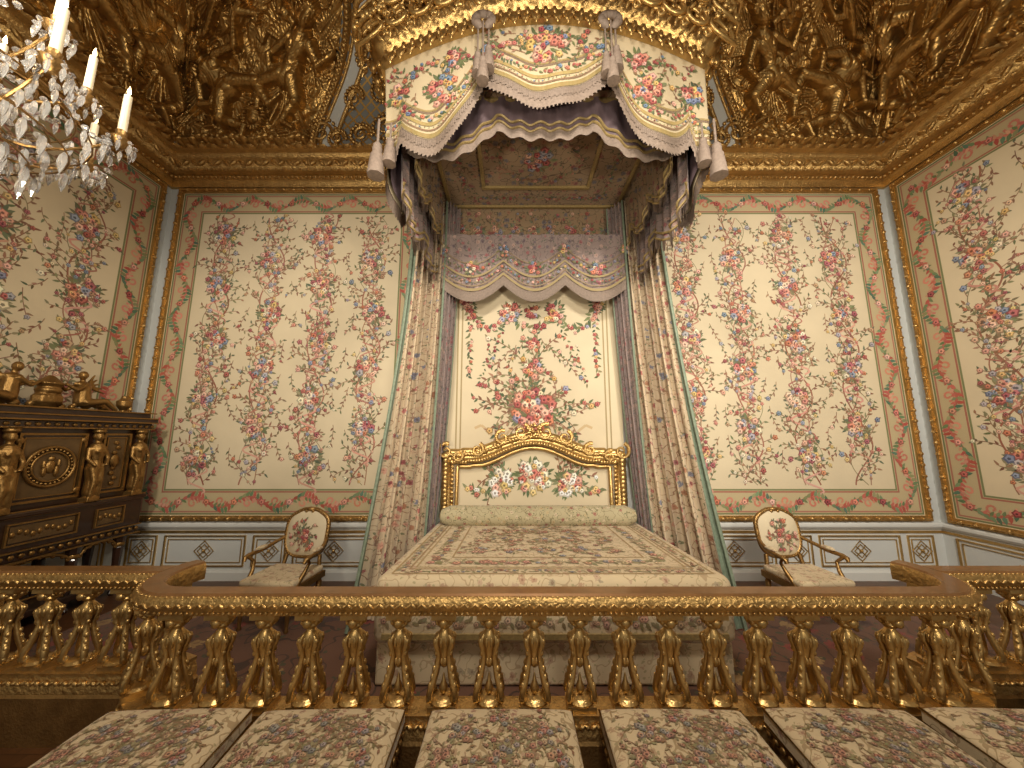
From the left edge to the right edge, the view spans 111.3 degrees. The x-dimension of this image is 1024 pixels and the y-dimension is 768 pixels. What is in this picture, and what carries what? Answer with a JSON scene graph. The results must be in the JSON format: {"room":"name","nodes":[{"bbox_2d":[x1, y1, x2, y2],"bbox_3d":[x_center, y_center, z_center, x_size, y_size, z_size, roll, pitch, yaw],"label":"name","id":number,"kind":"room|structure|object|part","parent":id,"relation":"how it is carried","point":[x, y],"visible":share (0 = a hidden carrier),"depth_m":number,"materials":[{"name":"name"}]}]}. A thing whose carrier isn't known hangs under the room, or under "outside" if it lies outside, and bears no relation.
{"room":"historic interior","nodes":[
{"label":"historic interior","id":0,"kind":"room"},
{"bbox_2d":[5,187,171,602],"bbox_3d":[-5.450,-1.807,1.279,0.200,7.750,8.000,0,-8,0],"label":"wall","id":1,"kind":"structure","parent":0,"point":[56,561],"depth_m":5.08,"materials":[{"name":"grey paint"}]},
{"bbox_2d":[0,72,167,411],"bbox_3d":[-5.306,-0.890,3.125,0.083,4.960,3.840,0,-8,0],"label":"panel","id":2,"kind":"object","parent":1,"relation":"attached to","point":[77,263],"visible":0.56,"depth_m":4.27,"materials":[{"name":"beige fabric"}]},
{"bbox_2d":[174,3,385,144],"bbox_3d":[-2.345,-4.944,0.881,5.310,1.500,9.010,0,-8,0],"label":"cove","id":3,"kind":"object","parent":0,"point":[366,110],"visible":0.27,"depth_m":5.21,"materials":[{"name":"gold metal"}]},
{"bbox_2d":[12,0,385,147],"bbox_3d":[-3.057,-4.641,2.923,4.013,1.560,4.989,0,-8,0],"label":"relief","id":4,"kind":"object","parent":3,"relation":"attached to","point":[205,72],"visible":0.93,"depth_m":4.80,"materials":[{"name":"gold metal"}]},
{"bbox_2d":[0,581,1023,767],"bbox_3d":[0.250,2.138,0.794,11.600,0.204,8.200,0,-8,0],"label":"floor","id":5,"kind":"structure","parent":0,"point":[331,652],"depth_m":3.20,"materials":[{"name":"brown wood"}]},
{"bbox_2d":[0,361,158,618],"bbox_3d":[-4.970,1.120,3.605,0.581,2.644,1.940,0,-8,0],"label":"tall cabinet","id":6,"kind":"object","parent":5,"relation":"on","point":[72,478],"visible":0.98,"depth_m":3.77,"materials":[{"name":"brown wood"}]},
{"bbox_2d":[28,708,253,767],"bbox_3d":[-1.740,1.877,1.490,0.760,0.524,0.687,0,-8,-2],"label":"upholstered stool","id":7,"kind":"object","parent":5,"relation":"on","point":[201,737],"visible":0.98,"depth_m":1.63,"materials":[{"name":"fabric"}]},
{"bbox_3d":[-1.740,1.906,1.486,0.760,0.467,0.687,0,-8,-2],"label":"gilt frame","id":8,"kind":"part","parent":7,"relation":"part of","materials":[{"name":"gold metal"}]},
{"bbox_2d":[236,507,330,633],"bbox_3d":[-2.415,1.940,3.781,0.734,1.065,0.671,-1,-8,6],"label":"armchair","id":9,"kind":"object","parent":5,"relation":"on","point":[307,530],"visible":0.84,"depth_m":3.90,"materials":[{"name":"fabric"}]},
{"bbox_2d":[239,563,322,585],"bbox_3d":[-2.421,2.028,3.707,0.580,0.070,0.510,-1,-8,6],"label":"seat cushion","id":10,"kind":"object","parent":9,"relation":"on","point":[279,574],"depth_m":3.63,"materials":[{"name":"fabric"}]},
{"bbox_2d":[214,708,406,767],"bbox_3d":[-0.930,1.877,1.490,0.760,0.524,0.687,0,-8,-1],"label":"upholstered stool","id":11,"kind":"object","parent":5,"relation":"on","point":[366,737],"visible":1,"depth_m":1.62,"materials":[{"name":"fabric"}]},
{"bbox_2d":[415,709,583,767],"bbox_3d":[-0.055,1.877,1.490,0.760,0.524,0.687,0,-8,0],"label":"upholstered stool","id":12,"kind":"object","parent":5,"relation":"on","point":[452,738],"visible":1,"depth_m":1.62,"materials":[{"name":"fabric"}]},
{"bbox_2d":[0,560,1023,767],"bbox_3d":[0.248,1.738,2.195,10.944,1.006,0.621,0,-8,0],"label":"balustrade","id":13,"kind":"object","parent":5,"relation":"on","point":[47,698],"visible":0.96,"depth_m":2.00,"materials":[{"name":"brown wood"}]},
{"bbox_3d":[0.250,1.249,2.280,10.940,0.012,0.569,0,-8,0],"label":"rail","id":14,"kind":"part","parent":13,"relation":"part of","materials":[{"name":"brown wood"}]},
{"bbox_2d":[351,0,742,301],"bbox_3d":[0.310,-2.874,4.165,3.916,3.250,2.486,0,-8,0],"label":"canopy","id":15,"kind":"object","parent":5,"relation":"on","point":[533,118],"visible":0.98,"depth_m":3.51,"materials":[{"name":"beige fabric"}]},
{"bbox_2d":[344,200,460,633],"bbox_3d":[-1.192,-0.098,4.334,0.857,5.233,1.202,0,-8,0],"label":"curtain","id":16,"kind":"object","parent":15,"relation":"hanging from","point":[405,505],"depth_m":4.38,"materials":[{"name":"beige fabric"}]},
{"bbox_3d":[0.330,-2.801,4.450,2.560,0.030,1.740,0,-8,0],"label":"tester trim","id":17,"kind":"part","parent":15,"relation":"part of","materials":[{"name":"beige fabric"}]},
{"bbox_3d":[0.329,-3.569,4.248,3.971,1.168,2.446,0,-8,0],"label":"gilded crown","id":18,"kind":"part","parent":15,"relation":"part of","materials":[{"name":"gold metal"}]},
{"bbox_2d":[606,200,747,630],"bbox_3d":[1.850,-0.099,4.327,0.894,5.234,1.131,0,-8,0],"label":"curtain","id":19,"kind":"object","parent":15,"relation":"hanging from","point":[673,498],"depth_m":4.39,"materials":[{"name":"beige fabric"}]},
{"bbox_2d":[374,422,734,684],"bbox_3d":[0.330,1.415,3.740,2.831,2.081,1.965,0,-8,0],"label":"canopy bed","id":20,"kind":"object","parent":5,"relation":"on","point":[531,507],"visible":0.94,"depth_m":3.28,"materials":[{"name":"fabric"}]},
{"bbox_3d":[0.294,1.228,4.647,2.572,1.445,0.197,0,-8,0],"label":"headboard gilt frame","id":21,"kind":"part","parent":20,"relation":"part of","materials":[{"name":"gold metal"}]},
{"bbox_2d":[598,709,786,767],"bbox_3d":[0.830,1.877,1.490,0.760,0.524,0.687,0,-8,1],"label":"upholstered stool","id":22,"kind":"object","parent":5,"relation":"on","point":[630,738],"visible":1,"depth_m":1.62,"materials":[{"name":"fabric"}]},
{"bbox_2d":[753,507,859,632],"bbox_3d":[3.117,1.940,3.781,0.734,1.065,0.671,1,-8,-3],"label":"armchair","id":23,"kind":"object","parent":5,"relation":"on","point":[777,531],"visible":0.83,"depth_m":3.91,"materials":[{"name":"fabric"}]},
{"bbox_2d":[763,564,855,585],"bbox_3d":[3.121,2.028,3.707,0.580,0.070,0.510,1,-8,-3],"label":"seat cushion","id":24,"kind":"object","parent":23,"relation":"on","point":[800,574],"depth_m":3.63,"materials":[{"name":"fabric"}]},
{"bbox_2d":[761,708,986,767],"bbox_3d":[1.700,1.878,1.495,0.760,0.524,0.687,0,-8,1],"label":"upholstered stool","id":25,"kind":"object","parent":5,"relation":"on","point":[799,737],"visible":1,"depth_m":1.64,"materials":[{"name":"fabric"}]},
{"bbox_3d":[1.700,1.906,1.491,0.760,0.467,0.687,0,-8,1],"label":"gilt frame","id":26,"kind":"part","parent":25,"relation":"part of","materials":[{"name":"gold metal"}]},
{"bbox_2d":[919,707,1023,767],"bbox_3d":[2.540,1.878,1.495,0.760,0.524,0.687,0,-8,2],"label":"upholstered stool","id":27,"kind":"object","parent":5,"relation":"on","point":[994,737],"visible":0.88,"depth_m":1.70,"materials":[{"name":"fabric"}]},
{"bbox_2d":[120,189,947,569],"bbox_3d":[0.250,-1.204,5.335,11.600,7.750,0.200,0,-8,0],"label":"wall","id":28,"kind":"structure","parent":0,"point":[178,550],"depth_m":4.74,"materials":[{"name":"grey paint"}]},
{"bbox_2d":[139,188,410,520],"bbox_3d":[-3.240,-0.597,5.102,3.900,4.960,0.079,0,-8,0],"label":"panel","id":29,"kind":"object","parent":28,"relation":"attached to","point":[274,358],"visible":0.88,"depth_m":5.10,"materials":[{"name":"beige fabric"}]},
{"bbox_2d":[0,0,1023,188],"bbox_3d":[0.250,-3.879,1.587,11.200,0.460,8.000,0,-8,0],"label":"trim","id":30,"kind":"structure","parent":28,"relation":"attached to","point":[998,82],"depth_m":5.24,"materials":[{"name":"gold metal"}]},
{"bbox_2d":[4,535,1023,602],"bbox_3d":[0.250,1.991,2.993,11.212,0.400,3.506,0,-8,0],"label":"trim","id":31,"kind":"structure","parent":28,"relation":"attached to","point":[128,536],"depth_m":4.70,"materials":[{"name":"gold metal"}]},
{"bbox_2d":[445,280,623,450],"bbox_3d":[0.300,-0.116,5.003,2.500,3.700,0.037,0,-8,0],"label":"panel","id":32,"kind":"object","parent":28,"relation":"attached to","point":[517,361],"depth_m":5.00,"materials":[{"name":"beige fabric"}]},
{"bbox_2d":[199,570,897,580],"bbox_3d":[0.250,2.547,4.659,11.200,0.130,0.035,0,-8,0],"label":"baseboard","id":33,"kind":"structure","parent":28,"relation":"attached to","point":[211,575],"depth_m":4.64,"materials":[{"name":"white paint"}]},
{"bbox_2d":[134,522,1023,550],"bbox_3d":[0.250,1.364,0.808,11.200,0.140,8.000,0,-8,0],"label":"trim","id":34,"kind":"structure","parent":28,"relation":"attached to","point":[144,525],"depth_m":4.73,"materials":[{"name":"white paint"}]},
{"bbox_2d":[665,188,933,520],"bbox_3d":[3.750,-0.597,5.102,3.900,4.960,0.079,0,-8,0],"label":"panel","id":35,"kind":"object","parent":28,"relation":"attached to","point":[787,317],"visible":0.88,"depth_m":5.10,"materials":[{"name":"beige fabric"}]},
{"bbox_2d":[708,42,883,144],"bbox_3d":[2.895,-4.944,0.881,5.210,1.500,9.010,0,-8,0],"label":"ceiling","id":36,"kind":"structure","parent":0,"point":[709,115],"depth_m":5.23,"materials":[{"name":"gold metal"}]},
{"bbox_2d":[706,0,1023,147],"bbox_3d":[3.566,-4.641,2.923,3.995,1.560,4.989,0,-8,0],"label":"relief","id":37,"kind":"object","parent":36,"relation":"attached to","point":[802,72],"visible":0.81,"depth_m":4.76,"materials":[{"name":"gold metal"}]},
{"bbox_2d":[884,186,1023,565],"bbox_3d":[5.950,-1.807,1.279,0.200,7.750,8.000,0,-8,0],"label":"wall","id":38,"kind":"structure","parent":0,"point":[975,556],"depth_m":4.78,"materials":[{"name":"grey paint"}]},
{"bbox_2d":[889,95,1023,537],"bbox_3d":[5.806,-0.890,3.125,0.083,4.960,3.840,0,-8,0],"label":"panel","id":39,"kind":"object","parent":38,"relation":"attached to","point":[959,213],"visible":1,"depth_m":4.42,"materials":[{"name":"beige fabric"}]},
{"bbox_2d":[992,590,1023,604],"bbox_3d":[5.832,1.962,0.720,0.035,0.130,8.000,0,-8,0],"label":"baseboard","id":40,"kind":"structure","parent":38,"relation":"attached to","point":[993,591],"depth_m":4.17,"materials":[{"name":"white paint"}]},
{"bbox_3d":[0.250,-5.724,1.962,11.600,0.200,8.200,0,-8,0],"label":"ceiling","id":41,"kind":"structure","parent":0,"visible":0},
{"bbox_2d":[0,0,137,197],"bbox_3d":[-2.260,-3.235,1.653,1.043,4.814,1.037,-4,-9,24],"label":"crystal chandelier","id":42,"kind":"object","parent":41,"relation":"hanging from","point":[51,61],"visible":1,"depth_m":1.50,"materials":[{"name":"white"}]}
]}

